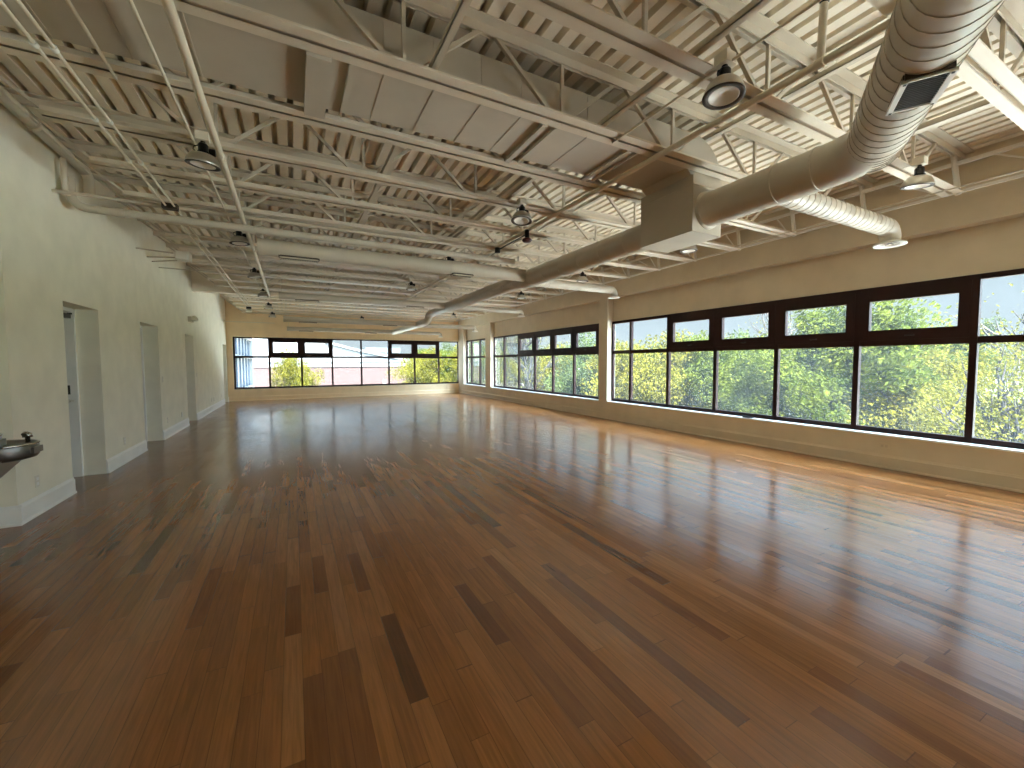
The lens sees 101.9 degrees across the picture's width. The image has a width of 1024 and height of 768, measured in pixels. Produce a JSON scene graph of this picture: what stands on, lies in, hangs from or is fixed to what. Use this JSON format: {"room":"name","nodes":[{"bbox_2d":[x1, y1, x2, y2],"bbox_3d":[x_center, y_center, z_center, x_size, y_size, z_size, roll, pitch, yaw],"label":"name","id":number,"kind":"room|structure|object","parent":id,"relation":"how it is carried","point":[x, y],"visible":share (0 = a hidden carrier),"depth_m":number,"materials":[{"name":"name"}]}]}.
{"room":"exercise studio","nodes":[
{"label":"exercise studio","id":0,"kind":"room"},
{"bbox_2d":[0,82,227,506],"bbox_3d":[-5.212,-0.760,4.473,0.420,4.090,27.030,-2,3,-28],"label":"wall","id":1,"kind":"structure","parent":0,"point":[55,255],"depth_m":5.50,"materials":[{"name":"white paint"}]},
{"bbox_2d":[0,431,42,477],"bbox_3d":[-4.096,0.604,3.132,0.553,0.638,0.983,-2,3,-28],"label":"fountain","id":2,"kind":"object","parent":1,"relation":"attached to","point":[12,452],"visible":1,"depth_m":3.39,"materials":[{"name":"silver metal"}]},
{"bbox_2d":[0,431,42,462],"bbox_3d":[-4.213,0.518,3.349,0.553,0.218,0.483,-2,3,-28],"label":"basin","id":3,"kind":"object","parent":2,"relation":"in","point":[17,449],"depth_m":3.38,"materials":[{"name":"silver metal"}]},
{"bbox_2d":[0,85,95,194],"bbox_3d":[-4.336,-2.438,3.377,0.134,0.309,4.225,-2,3,-28],"label":"pipe","id":4,"kind":"object","parent":1,"relation":"attached to","point":[6,98],"visible":0.85,"depth_m":4.26,"materials":[{"name":"metal"}]},
{"bbox_2d":[60,157,80,200],"bbox_3d":[-5.042,-2.322,4.729,0.070,0.418,0.198,-1,3,-8],"label":"pipe","id":5,"kind":"object","parent":4,"relation":"attached to","point":[63,162],"visible":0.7,"depth_m":4.65,"materials":[{"name":"metal"}]},
{"bbox_2d":[63,307,83,476],"bbox_3d":[-5.600,0.147,5.061,0.151,2.220,0.970,-2,3,-28],"label":"door","id":6,"kind":"structure","parent":1,"relation":"in","point":[68,313],"depth_m":5.47,"materials":[{"name":"white paint"}]},
{"bbox_2d":[0,397,228,528],"bbox_3d":[-5.041,1.188,4.570,0.188,0.188,26.670,-2,3,-28],"label":"baseboard","id":7,"kind":"structure","parent":1,"relation":"attached to","point":[11,516],"depth_m":4.53,"materials":[{"name":"white paint"}]},
{"bbox_2d":[140,326,147,441],"bbox_3d":[-6.872,0.027,7.473,0.151,2.220,1.070,-2,3,-28],"label":"door","id":8,"kind":"structure","parent":1,"relation":"in","point":[141,331],"depth_m":7.95,"materials":[{"name":"white paint"}]},
{"bbox_2d":[51,189,505,252],"bbox_3d":[-2.593,-2.208,5.878,5.600,0.045,0.044,-2,3,-28],"label":"drain pipe","id":9,"kind":"object","parent":1,"relation":"attached to","point":[52,190],"visible":1,"depth_m":5.51,"materials":[{"name":"metal"}]},
{"bbox_2d":[225,298,458,396],"bbox_3d":[-6.998,-1.486,18.641,10.240,4.090,0.260,-2,3,-28],"label":"wall","id":10,"kind":"structure","parent":0,"point":[233,329],"depth_m":17.69,"materials":[{"name":"beige paint"}]},
{"bbox_2d":[229,389,458,401],"bbox_3d":[-6.929,0.469,18.613,9.630,0.188,0.028,-2,3,-28],"label":"baseboard","id":11,"kind":"structure","parent":10,"relation":"attached to","point":[383,393],"depth_m":18.21,"materials":[{"name":"beige paint"}]},
{"bbox_2d":[232,337,458,388],"bbox_3d":[-6.884,-0.963,18.722,9.500,2.105,0.100,-2,3,-28],"label":"window","id":12,"kind":"structure","parent":10,"relation":"in","point":[300,342],"depth_m":18.18,"materials":[{"name":"clear glass"}]},
{"bbox_2d":[0,393,1023,767],"bbox_3d":[-0.924,1.278,6.808,10.750,0.250,27.180,-2,3,-28],"label":"floor","id":13,"kind":"structure","parent":0,"point":[438,580],"depth_m":2.59,"materials":[{"name":"brown wood"}]},
{"bbox_2d":[0,0,1023,308],"bbox_3d":[-0.747,-2.918,6.720,10.528,0.079,27.230,-2,3,-28],"label":"ceiling","id":14,"kind":"structure","parent":0,"point":[847,20],"depth_m":4.20,"materials":[{"name":"beige paint"}]},
{"bbox_2d":[161,0,270,297],"bbox_3d":[-3.508,-2.131,5.427,0.069,0.068,14.050,-2,3,-28],"label":"pipe","id":15,"kind":"object","parent":14,"relation":"hanging from","point":[168,5],"visible":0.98,"depth_m":2.92,"materials":[{"name":"metal"}]},
{"bbox_2d":[234,285,519,305],"bbox_3d":[-3.209,-2.470,11.764,7.800,0.040,0.038,-2,3,-28],"label":"pipe","id":16,"kind":"object","parent":15,"relation":"attached to","point":[234,285],"visible":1,"depth_m":11.21,"materials":[{"name":"metal"}]},
{"bbox_2d":[224,294,433,308],"bbox_3d":[-4.747,-2.989,14.263,9.730,0.529,0.200,-2,3,-28],"label":"joist","id":17,"kind":"object","parent":14,"relation":"attached to","point":[228,295],"visible":0.11,"depth_m":12.81,"materials":[{"name":"beige paint"}]},
{"bbox_2d":[224,298,453,321],"bbox_3d":[-6.896,-3.193,18.336,9.730,0.529,0.200,-2,3,-28],"label":"joist","id":18,"kind":"object","parent":14,"relation":"attached to","point":[255,312],"visible":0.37,"depth_m":17.89,"materials":[{"name":"beige paint"}]},
{"bbox_2d":[220,295,463,320],"bbox_3d":[-6.466,-3.152,17.522,9.730,0.529,0.200,-2,3,-28],"label":"joist","id":19,"kind":"object","parent":14,"relation":"attached to","point":[244,309],"visible":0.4,"depth_m":17.10,"materials":[{"name":"beige paint"}]},
{"bbox_2d":[218,293,467,318],"bbox_3d":[-6.036,-3.111,16.707,9.730,0.529,0.200,-2,3,-28],"label":"joist","id":20,"kind":"object","parent":14,"relation":"attached to","point":[239,306],"visible":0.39,"depth_m":16.32,"materials":[{"name":"beige paint"}]},
{"bbox_2d":[2,86,694,261],"bbox_3d":[-0.451,-2.582,6.115,9.730,0.529,0.200,-2,3,-28],"label":"joist","id":21,"kind":"object","parent":14,"relation":"attached to","point":[96,162],"visible":0.72,"depth_m":4.99,"materials":[{"name":"beige paint"}]},
{"bbox_2d":[221,294,475,316],"bbox_3d":[-5.607,-3.071,15.892,9.730,0.529,0.200,-2,3,-28],"label":"joist","id":22,"kind":"object","parent":14,"relation":"attached to","point":[240,303],"visible":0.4,"depth_m":15.50,"materials":[{"name":"beige paint"}]},
{"bbox_2d":[186,262,519,306],"bbox_3d":[-3.888,-2.908,12.633,9.730,0.529,0.200,-2,3,-28],"label":"joist","id":23,"kind":"object","parent":14,"relation":"attached to","point":[187,264],"visible":0.58,"depth_m":11.88,"materials":[{"name":"beige paint"}]},
{"bbox_2d":[191,266,515,308],"bbox_3d":[-4.184,-2.901,13.197,9.630,0.640,0.240,-2,3,-28],"label":"joist","id":24,"kind":"object","parent":14,"relation":"attached to","point":[199,283],"visible":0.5,"depth_m":11.85,"materials":[{"name":"beige paint"}]},
{"bbox_2d":[455,141,1023,321],"bbox_3d":[1.735,-2.872,11.861,0.056,0.506,19.400,-2,3,-28],"label":"truss","id":25,"kind":"object","parent":24,"relation":"attached to","point":[955,163],"visible":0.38,"depth_m":5.81,"materials":[{"name":"white metal"}]},
{"bbox_2d":[223,294,483,314],"bbox_3d":[-5.177,-3.030,15.077,9.730,0.529,0.200,-2,3,-28],"label":"joist","id":26,"kind":"object","parent":14,"relation":"attached to","point":[230,299],"visible":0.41,"depth_m":14.63,"materials":[{"name":"beige paint"}]},
{"bbox_2d":[165,242,544,299],"bbox_3d":[-3.029,-2.826,11.004,9.730,0.529,0.200,-2,3,-28],"label":"joist","id":27,"kind":"object","parent":14,"relation":"attached to","point":[329,280],"visible":0.38,"depth_m":10.18,"materials":[{"name":"beige paint"}]},
{"bbox_2d":[55,136,658,270],"bbox_3d":[-0.881,-2.623,6.930,9.730,0.529,0.200,-2,3,-28],"label":"joist","id":28,"kind":"object","parent":14,"relation":"attached to","point":[90,147],"visible":0.64,"depth_m":5.91,"materials":[{"name":"beige paint"}]},
{"bbox_2d":[66,176,514,263],"bbox_3d":[-2.523,-2.241,6.071,5.796,0.374,0.106,-2,3,-28],"label":"drain pipe","id":29,"kind":"object","parent":28,"relation":"hanging from","point":[73,200],"visible":0.92,"depth_m":5.57,"materials":[{"name":"metal"}]},
{"bbox_2d":[137,219,579,290],"bbox_3d":[-2.170,-2.745,9.374,9.730,0.529,0.200,-2,3,-28],"label":"joist","id":30,"kind":"object","parent":14,"relation":"attached to","point":[190,250],"visible":0.23,"depth_m":8.51,"materials":[{"name":"beige paint"}]},
{"bbox_2d":[175,250,191,262],"bbox_3d":[-5.933,-2.301,7.496,0.200,0.140,0.260,-2,3,-28],"label":"junction box","id":31,"kind":"object","parent":30,"relation":"attached to","point":[181,256],"visible":1,"depth_m":7.41,"materials":[{"name":"beige plastic"}]},
{"bbox_2d":[152,230,567,294],"bbox_3d":[-2.599,-2.786,10.189,9.730,0.529,0.200,-2,3,-28],"label":"joist","id":32,"kind":"object","parent":14,"relation":"attached to","point":[194,261],"visible":0.29,"depth_m":9.38,"materials":[{"name":"beige paint"}]},
{"bbox_2d":[247,263,261,278],"bbox_3d":[-5.339,-2.342,8.600,0.264,0.295,0.264,-2,3,-28],"label":"lamp","id":33,"kind":"object","parent":32,"relation":"attached to","point":[255,274],"visible":0.98,"depth_m":8.56,"materials":[{"name":"grey metal"}]},
{"bbox_2d":[390,163,543,283],"bbox_3d":[-1.629,-2.882,8.842,0.060,0.045,9.800,-2,3,-28],"label":"bridging angle","id":34,"kind":"object","parent":32,"relation":"attached to","point":[521,179],"visible":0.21,"depth_m":6.47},
{"bbox_2d":[187,254,536,302],"bbox_3d":[-3.459,-2.867,11.818,9.730,0.529,0.200,-2,3,-28],"label":"joist","id":35,"kind":"object","parent":14,"relation":"attached to","point":[202,257],"visible":0.65,"depth_m":11.13,"materials":[{"name":"beige paint"}]},
{"bbox_2d":[115,195,608,283],"bbox_3d":[-1.740,-2.704,8.559,9.730,0.529,0.200,-2,3,-28],"label":"joist","id":36,"kind":"object","parent":14,"relation":"attached to","point":[170,236],"visible":0.2,"depth_m":7.17,"materials":[{"name":"beige paint"}]},
{"bbox_2d":[90,170,636,278],"bbox_3d":[-1.310,-2.664,7.744,9.730,0.529,0.200,-2,3,-28],"label":"joist","id":37,"kind":"object","parent":14,"relation":"attached to","point":[117,178],"visible":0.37,"depth_m":6.77,"materials":[{"name":"beige paint"}]},
{"bbox_2d":[0,0,247,306],"bbox_3d":[-4.901,-2.198,6.415,0.048,0.040,17.100,-2,3,-28],"label":"conduit","id":38,"kind":"object","parent":37,"relation":"hanging from","point":[32,42],"visible":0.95,"depth_m":2.95,"materials":[{"name":"metal"}]},
{"bbox_2d":[15,0,251,307],"bbox_3d":[-4.826,-2.200,6.455,0.048,0.040,17.100,-2,3,-28],"label":"conduit","id":39,"kind":"object","parent":37,"relation":"hanging from","point":[53,47],"visible":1,"depth_m":2.94,"materials":[{"name":"metal"}]},
{"bbox_2d":[229,231,249,245],"bbox_3d":[-4.040,-2.219,6.150,0.264,0.295,0.264,-2,3,-28],"label":"lamp","id":40,"kind":"object","parent":37,"relation":"attached to","point":[240,239],"visible":0.92,"depth_m":6.11,"materials":[{"name":"grey metal"}]},
{"bbox_2d":[0,30,740,250],"bbox_3d":[-0.022,-2.541,5.300,9.730,0.529,0.200,-2,3,-28],"label":"joist","id":41,"kind":"object","parent":14,"relation":"attached to","point":[230,148],"visible":0.48,"depth_m":4.27,"materials":[{"name":"beige paint"}]},
{"bbox_2d":[128,0,258,285],"bbox_3d":[-3.541,-2.236,5.037,0.022,0.022,13.400,-2,3,-28],"label":"conduit","id":42,"kind":"object","parent":41,"relation":"attached to","point":[131,2],"visible":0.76,"depth_m":2.95,"materials":[{"name":"metal"}]},
{"bbox_2d":[184,129,220,171],"bbox_3d":[-2.772,-2.094,3.716,0.264,0.303,0.264,-2,3,-28],"label":"lamp","id":43,"kind":"object","parent":41,"relation":"attached to","point":[203,158],"visible":1,"depth_m":3.67,"materials":[{"name":"grey metal"}]},
{"bbox_2d":[326,128,407,290],"bbox_3d":[-3.229,-2.504,8.017,0.050,0.045,9.800,-2,3,-28],"label":"bridging angle","id":44,"kind":"object","parent":41,"relation":"attached to","point":[394,149],"visible":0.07,"depth_m":4.86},
{"bbox_2d":[336,130,412,279],"bbox_3d":[-3.053,-2.839,8.093,0.060,0.045,9.800,-2,3,-28],"label":"bridging angle","id":45,"kind":"object","parent":41,"relation":"attached to","point":[409,132],"visible":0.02,"depth_m":5.76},
{"bbox_2d":[380,165,551,294],"bbox_3d":[-1.875,-2.545,8.729,0.050,0.045,9.800,-2,3,-28],"label":"bridging angle","id":46,"kind":"object","parent":41,"relation":"attached to","point":[528,180],"visible":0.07,"depth_m":5.68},
{"bbox_2d":[511,197,531,225],"bbox_3d":[0.117,-2.179,5.213,0.264,0.306,0.275,-2,3,-28],"label":"lamp","id":47,"kind":"object","parent":41,"relation":"attached to","point":[522,217],"visible":1,"depth_m":5.19,"materials":[{"name":"grey metal"}]},
{"bbox_2d":[404,0,889,299],"bbox_3d":[-0.269,-2.567,7.085,0.077,0.542,14.000,-2,3,-28],"label":"pipe","id":48,"kind":"object","parent":41,"relation":"hanging from","point":[821,61],"visible":0.81,"depth_m":3.06,"materials":[{"name":"metal"}]},
{"bbox_2d":[495,229,531,252],"bbox_3d":[-0.005,-2.198,6.547,0.150,0.185,1.120,-2,3,-28],"label":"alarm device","id":49,"kind":"object","parent":48,"relation":"attached to","point":[526,239],"visible":1,"depth_m":6.12,"materials":[{"name":"black plastic"}]},
{"bbox_2d":[914,99,991,133],"bbox_3d":[1.269,-2.533,8.294,0.050,0.045,13.500,-2,3,-28],"label":"bridging angle","id":50,"kind":"object","parent":41,"relation":"attached to","point":[979,105],"visible":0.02,"depth_m":3.53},
{"bbox_2d":[913,105,993,135],"bbox_3d":[2.020,-2.886,8.673,0.060,0.045,13.500,-2,3,-28],"label":"bridging angle","id":51,"kind":"object","parent":41,"relation":"attached to","point":[982,109],"visible":0.02,"depth_m":4.14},
{"bbox_2d":[0,31,795,236],"bbox_3d":[0.408,-2.501,4.485,9.730,0.529,0.200,-2,3,-28],"label":"joist","id":52,"kind":"object","parent":14,"relation":"attached to","point":[11,44],"visible":0.32,"depth_m":3.38,"materials":[{"name":"beige paint"}]},
{"bbox_2d":[0,0,721,252],"bbox_3d":[-0.668,-2.068,3.425,6.357,1.018,0.753,-2,3,-28],"label":"duct","id":53,"kind":"object","parent":52,"relation":"hanging from","point":[219,52],"visible":0.73,"depth_m":3.16,"materials":[{"name":"metal"}]},
{"bbox_2d":[392,224,646,334],"bbox_3d":[-1.766,-2.123,11.835,0.372,0.521,15.150,-2,3,-28],"label":"duct","id":54,"kind":"object","parent":53,"relation":"attached to","point":[625,243],"visible":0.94,"depth_m":6.75,"materials":[{"name":"metal"}]},
{"bbox_2d":[287,315,391,333],"bbox_3d":[-7.098,-2.513,17.350,4.082,0.746,0.178,-2,3,-28],"label":"duct","id":55,"kind":"object","parent":54,"relation":"attached to","point":[300,329],"visible":1,"depth_m":17.23,"materials":[{"name":"metal"}]},
{"bbox_2d":[283,299,415,326],"bbox_3d":[-5.242,-2.334,13.777,4.132,0.746,0.178,-2,3,-28],"label":"duct","id":56,"kind":"object","parent":54,"relation":"attached to","point":[285,318],"visible":1,"depth_m":13.63,"materials":[{"name":"metal"}]},
{"bbox_2d":[279,279,444,308],"bbox_3d":[-3.745,-2.314,10.867,4.132,0.496,0.178,-2,3,-28],"label":"duct","id":57,"kind":"object","parent":54,"relation":"attached to","point":[282,295],"visible":1,"depth_m":10.69,"materials":[{"name":"metal"}]},
{"bbox_2d":[257,220,526,281],"bbox_3d":[-1.654,-2.092,6.741,4.242,0.526,0.238,-2,3,-28],"label":"duct","id":58,"kind":"object","parent":54,"relation":"attached to","point":[292,251],"visible":0.99,"depth_m":6.44,"materials":[{"name":"metal"}]},
{"bbox_2d":[278,254,319,262],"bbox_3d":[-3.077,-1.826,6.004,0.524,0.079,0.147,-2,3,-28],"label":"register","id":59,"kind":"object","parent":58,"relation":"attached to","point":[312,258],"depth_m":5.97,"materials":[{"name":"beige metal"}]},
{"bbox_2d":[450,272,473,277],"bbox_3d":[-0.865,-1.893,7.167,0.384,0.079,0.147,-2,3,-28],"label":"register","id":60,"kind":"object","parent":58,"relation":"attached to","point":[454,274],"depth_m":7.13,"materials":[{"name":"beige metal"}]},
{"bbox_2d":[399,331,441,336],"bbox_3d":[-4.252,-2.303,19.144,2.212,0.241,0.222,-2,3,-28],"label":"duct","id":61,"kind":"object","parent":54,"relation":"attached to","point":[406,332],"visible":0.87,"depth_m":19.13,"materials":[{"name":"white metal"}]},
{"bbox_2d":[422,324,477,331],"bbox_3d":[-2.363,-2.129,15.678,2.321,0.254,0.240,-2,3,-28],"label":"duct","id":62,"kind":"object","parent":54,"relation":"attached to","point":[450,326],"visible":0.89,"depth_m":15.67,"materials":[{"name":"white metal"}]},
{"bbox_2d":[458,306,524,316],"bbox_3d":[-0.685,-2.229,12.654,2.461,0.254,0.240,-2,3,-28],"label":"duct","id":63,"kind":"object","parent":54,"relation":"attached to","point":[468,308],"visible":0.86,"depth_m":12.65,"materials":[{"name":"white metal"}]},
{"bbox_2d":[534,280,619,298],"bbox_3d":[1.328,-2.037,8.825,2.432,0.270,0.262,-2,3,-28],"label":"duct","id":64,"kind":"object","parent":54,"relation":"attached to","point":[559,284],"visible":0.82,"depth_m":8.84,"materials":[{"name":"white metal"}]},
{"bbox_2d":[695,0,1004,229],"bbox_3d":[1.722,-1.614,1.789,1.352,0.628,5.640,1,3,20],"label":"duct","id":65,"kind":"object","parent":53,"relation":"attached to","point":[925,43],"visible":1,"depth_m":2.37,"materials":[{"name":"white metal"}]},
{"bbox_2d":[778,192,907,248],"bbox_3d":[3.611,-1.820,4.540,2.611,0.313,0.321,-2,3,-28],"label":"duct","id":66,"kind":"object","parent":65,"relation":"attached to","point":[825,207],"visible":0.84,"depth_m":4.50,"materials":[{"name":"white metal"}]},
{"bbox_2d":[886,60,958,115],"bbox_3d":[2.078,-1.513,2.118,0.407,0.097,0.345,-2,3,-28],"label":"register","id":67,"kind":"object","parent":65,"relation":"attached to","point":[906,91],"depth_m":2.07,"materials":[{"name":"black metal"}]},
{"bbox_2d":[145,0,878,194],"bbox_3d":[0.838,-2.460,3.671,9.730,0.529,0.200,-2,3,-28],"label":"joist","id":68,"kind":"object","parent":14,"relation":"attached to","point":[229,13],"visible":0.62,"depth_m":3.20,"materials":[{"name":"beige paint"}]},
{"bbox_2d":[428,0,471,69],"bbox_3d":[0.093,-2.189,1.716,0.050,0.045,2.940,-2,3,-28],"label":"bridging angle","id":69,"kind":"object","parent":68,"relation":"attached to","point":[462,6],"visible":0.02,"depth_m":2.62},
{"bbox_2d":[507,0,974,196],"bbox_3d":[1.267,-2.419,2.856,9.730,0.529,0.200,-2,3,-28],"label":"joist","id":70,"kind":"object","parent":14,"relation":"attached to","point":[583,17],"visible":0.59,"depth_m":3.09,"materials":[{"name":"beige paint"}]},
{"bbox_2d":[65,0,117,79],"bbox_3d":[-1.826,-2.026,1.142,0.022,0.022,3.900,-2,3,-28],"label":"conduit","id":71,"kind":"object","parent":70,"relation":"attached to","point":[68,2],"visible":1,"depth_m":2.50,"materials":[{"name":"metal"}]},
{"bbox_2d":[597,0,771,125],"bbox_3d":[1.447,-2.231,2.428,0.050,0.045,2.940,-2,3,-28],"label":"bridging angle","id":72,"kind":"object","parent":70,"relation":"attached to","point":[754,6],"visible":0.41,"depth_m":2.75,"materials":[{"name":"metal"}]},
{"bbox_2d":[612,0,821,143],"bbox_3d":[1.566,-2.129,2.530,0.020,0.020,2.800,-2,3,-28],"label":"conduit","id":73,"kind":"object","parent":70,"relation":"attached to","point":[815,2],"visible":1,"depth_m":2.71,"materials":[{"name":"metal"}]},
{"bbox_2d":[702,48,745,109],"bbox_3d":[1.416,-2.060,2.773,0.264,0.300,0.267,-2,3,-28],"label":"lamp","id":74,"kind":"object","parent":70,"relation":"attached to","point":[727,89],"visible":1,"depth_m":2.75,"materials":[{"name":"metal"}]},
{"bbox_2d":[735,169,1023,246],"bbox_3d":[4.807,-2.257,5.194,0.018,0.018,4.300,-2,3,-27],"label":"conduit","id":75,"kind":"object","parent":70,"relation":"attached to","point":[1021,169],"visible":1,"depth_m":5.03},
{"bbox_2d":[900,155,934,189],"bbox_3d":[4.123,-2.141,4.218,0.264,0.305,0.263,-2,3,-28],"label":"lamp","id":76,"kind":"object","parent":70,"relation":"attached to","point":[920,180],"visible":1,"depth_m":4.17,"materials":[{"name":"beige metal"}]},
{"bbox_2d":[866,0,1023,129],"bbox_3d":[1.697,-2.379,2.041,9.730,0.529,0.200,-2,3,-28],"label":"joist","id":77,"kind":"object","parent":14,"relation":"attached to","point":[987,73],"visible":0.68,"depth_m":3.01,"materials":[{"name":"beige paint"}]},
{"bbox_2d":[433,37,883,287],"bbox_3d":[0.384,-2.836,7.812,0.060,0.045,13.500,-2,3,-28],"label":"bridging angle","id":78,"kind":"object","parent":77,"relation":"attached to","point":[874,47],"visible":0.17,"depth_m":3.71,"materials":[{"name":"metal"}]},
{"bbox_2d":[458,134,1023,475],"bbox_3d":[3.608,-1.031,9.167,0.310,4.090,26.930,-2,3,-28],"label":"wall","id":79,"kind":"structure","parent":0,"point":[981,230],"depth_m":6.60,"materials":[{"name":"beige paint"}]},
{"bbox_2d":[466,338,485,385],"bbox_3d":[-1.585,-1.001,19.121,0.070,2.105,2.650,-2,3,-28],"label":"window","id":80,"kind":"structure","parent":79,"relation":"in","point":[475,349],"depth_m":19.34,"materials":[{"name":"clear glass"}]},
{"bbox_2d":[494,323,598,398],"bbox_3d":[0.876,-0.766,14.422,0.100,2.105,7.050,-2,3,-28],"label":"window","id":81,"kind":"structure","parent":79,"relation":"in","point":[505,374],"depth_m":14.54,"materials":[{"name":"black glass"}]},
{"bbox_2d":[458,389,1023,492],"bbox_3d":[3.526,0.927,9.074,0.028,0.188,26.670,-2,3,-28],"label":"baseboard","id":82,"kind":"structure","parent":79,"relation":"attached to","point":[1004,481],"depth_m":6.51,"materials":[{"name":"beige paint"}]},
{"bbox_2d":[465,384,1023,453],"bbox_3d":[3.768,0.574,8.794,0.200,0.024,25.980,-2,3,-28],"label":"sill","id":83,"kind":"structure","parent":79,"relation":"attached to","point":[990,447],"depth_m":6.47,"materials":[{"name":"white paint"}]},
{"bbox_2d":[611,268,1023,448],"bbox_3d":[4.648,-0.408,7.268,0.100,2.105,8.560,-2,3,-28],"label":"window","id":84,"kind":"structure","parent":79,"relation":"in","point":[858,333],"depth_m":6.27,"materials":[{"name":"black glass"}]},
{"label":"outside","id":85,"kind":"structure","parent":0,"visible":0},
{"bbox_2d":[578,368,1023,431],"bbox_3d":[2.085,-0.205,114.250,410.000,0.400,440.000,-2,3,-28],"label":"ground","id":86,"kind":"structure","parent":85,"point":[578,368],"depth_m":68.15,"materials":[{"name":"green plant"}]},
{"bbox_2d":[235,338,253,386],"bbox_3d":[-19.168,0.057,27.238,2.520,8.200,18.000,-2,3,-28],"label":"building wing","id":87,"kind":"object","parent":86,"relation":"on","point":[243,346],"visible":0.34,"depth_m":31.68},
{"bbox_2d":[271,346,324,386],"bbox_3d":[-13.691,0.884,26.623,3.255,6.593,3.413,0,3,7],"label":"tree","id":88,"kind":"object","parent":86,"relation":"on","point":[290,370],"visible":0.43,"depth_m":26.11,"materials":[{"name":"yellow plant"}]},
{"bbox_2d":[252,339,409,386],"bbox_3d":[-29.373,-1.343,51.085,30.225,8.600,18.220,-2,3,-28],"label":"brick building","id":89,"kind":"structure","parent":86,"relation":"on","point":[347,371],"depth_m":46.70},
{"bbox_2d":[362,347,399,354],"bbox_3d":[-35.819,-4.866,111.910,8.600,9.400,12.400,-2,3,-28],"label":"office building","id":90,"kind":"structure","parent":86,"relation":"on","point":[377,350],"depth_m":106.32,"materials":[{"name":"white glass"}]},
{"bbox_2d":[385,346,452,382],"bbox_3d":[-8.117,0.097,36.991,5.896,7.060,5.622,2,4,38],"label":"tree","id":91,"kind":"object","parent":86,"relation":"on","point":[430,368],"visible":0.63,"depth_m":36.43,"materials":[{"name":"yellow plant"}]},
{"bbox_2d":[427,347,456,381],"bbox_3d":[-6.613,-0.143,41.750,4.890,7.037,5.214,-2,3,-27],"label":"tree","id":92,"kind":"object","parent":86,"relation":"on","point":[442,353],"visible":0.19,"depth_m":39.86,"materials":[{"name":"green plant"}]},
{"bbox_2d":[442,344,456,381],"bbox_3d":[-3.392,-0.321,39.760,6.035,7.579,6.329,0,3,8],"label":"tree","id":93,"kind":"object","parent":86,"relation":"on","point":[454,365],"visible":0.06,"depth_m":38.62,"materials":[{"name":"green plant"}]},
{"bbox_2d":[516,343,572,390],"bbox_3d":[1.818,0.748,25.770,5.722,6.852,5.456,2,4,39],"label":"tree","id":94,"kind":"object","parent":86,"relation":"on","point":[545,360],"visible":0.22,"depth_m":25.04,"materials":[{"name":"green plant"}]},
{"bbox_2d":[516,336,580,390],"bbox_3d":[0.635,-0.445,23.544,6.114,9.476,6.540,1,3,27],"label":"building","id":95,"kind":"structure","parent":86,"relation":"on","point":[525,344],"depth_m":23.70,"materials":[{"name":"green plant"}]},
{"bbox_2d":[543,332,636,398],"bbox_3d":[4.167,0.709,21.710,4.964,7.333,5.261,1,3,17],"label":"tree","id":96,"kind":"object","parent":86,"relation":"on","point":[567,380],"visible":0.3,"depth_m":20.85,"materials":[{"name":"green plant"}]},
{"bbox_2d":[584,339,652,399],"bbox_3d":[5.969,1.074,20.201,5.374,6.748,5.636,0,3,11],"label":"tree","id":97,"kind":"object","parent":86,"relation":"on","point":[594,363],"visible":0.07,"depth_m":19.58,"materials":[{"name":"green plant"}]},
{"bbox_2d":[582,328,726,409],"bbox_3d":[5.741,1.145,16.840,5.809,6.956,5.539,2,4,41],"label":"tree","id":98,"kind":"object","parent":86,"relation":"on","point":[654,388],"visible":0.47,"depth_m":16.07,"materials":[{"name":"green plant"}]},
{"bbox_2d":[641,330,757,411],"bbox_3d":[8.043,1.180,17.683,4.713,6.782,5.025,-1,3,-23],"label":"tree","id":99,"kind":"object","parent":86,"relation":"on","point":[700,371],"visible":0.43,"depth_m":15.70,"materials":[{"name":"green plant"}]},
{"bbox_2d":[709,328,788,416],"bbox_3d":[10.014,1.083,17.520,4.724,6.978,5.006,1,3,19],"label":"tree","id":100,"kind":"object","parent":86,"relation":"on","point":[744,335],"visible":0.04,"depth_m":17.05,"materials":[{"name":"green plant"}]},
{"bbox_2d":[731,310,804,357],"bbox_3d":[15.975,-0.856,25.713,6.436,9.974,6.884,-2,3,-30],"label":"tree","id":101,"kind":"object","parent":86,"relation":"on","point":[790,331],"visible":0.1,"depth_m":25.19,"materials":[{"name":"green plant"}]},
{"bbox_2d":[729,347,899,428],"bbox_3d":[10.008,1.669,13.536,4.609,6.221,4.323,0,3,8],"label":"tree","id":102,"kind":"object","parent":86,"relation":"on","point":[798,392],"visible":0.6,"depth_m":13.23,"materials":[{"name":"green plant"}]},
{"bbox_2d":[743,296,961,430],"bbox_3d":[11.598,0.804,14.395,5.457,7.853,5.818,-1,3,-21],"label":"tree","id":103,"kind":"object","parent":86,"relation":"on","point":[879,357],"visible":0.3,"depth_m":12.22,"materials":[{"name":"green plant"}]},
{"bbox_2d":[838,346,1020,439],"bbox_3d":[11.896,1.874,11.865,4.985,5.970,4.754,3,4,43],"label":"tree","id":104,"kind":"object","parent":86,"relation":"on","point":[903,421],"visible":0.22,"depth_m":11.72,"materials":[{"name":"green plant"}]},
{"bbox_2d":[896,312,1023,442],"bbox_3d":[10.412,1.759,8.400,4.487,6.567,4.436,-2,4,-33],"label":"tree","id":105,"kind":"object","parent":86,"relation":"on","point":[1006,409],"visible":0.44,"depth_m":8.76,"materials":[{"name":"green plant"}]},
{"bbox_2d":[936,283,1023,434],"bbox_3d":[14.762,0.689,11.313,5.406,8.378,5.783,2,3,32],"label":"tree","id":106,"kind":"object","parent":86,"relation":"on","point":[984,329],"visible":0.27,"depth_m":12.01,"materials":[{"name":"yellow plant"}]},
{"bbox_2d":[941,316,1022,391],"bbox_3d":[49.632,-2.076,44.353,9.206,10.267,8.688,2,4,40],"label":"tree","id":107,"kind":"object","parent":86,"relation":"on","point":[986,324],"visible":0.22,"depth_m":43.73,"materials":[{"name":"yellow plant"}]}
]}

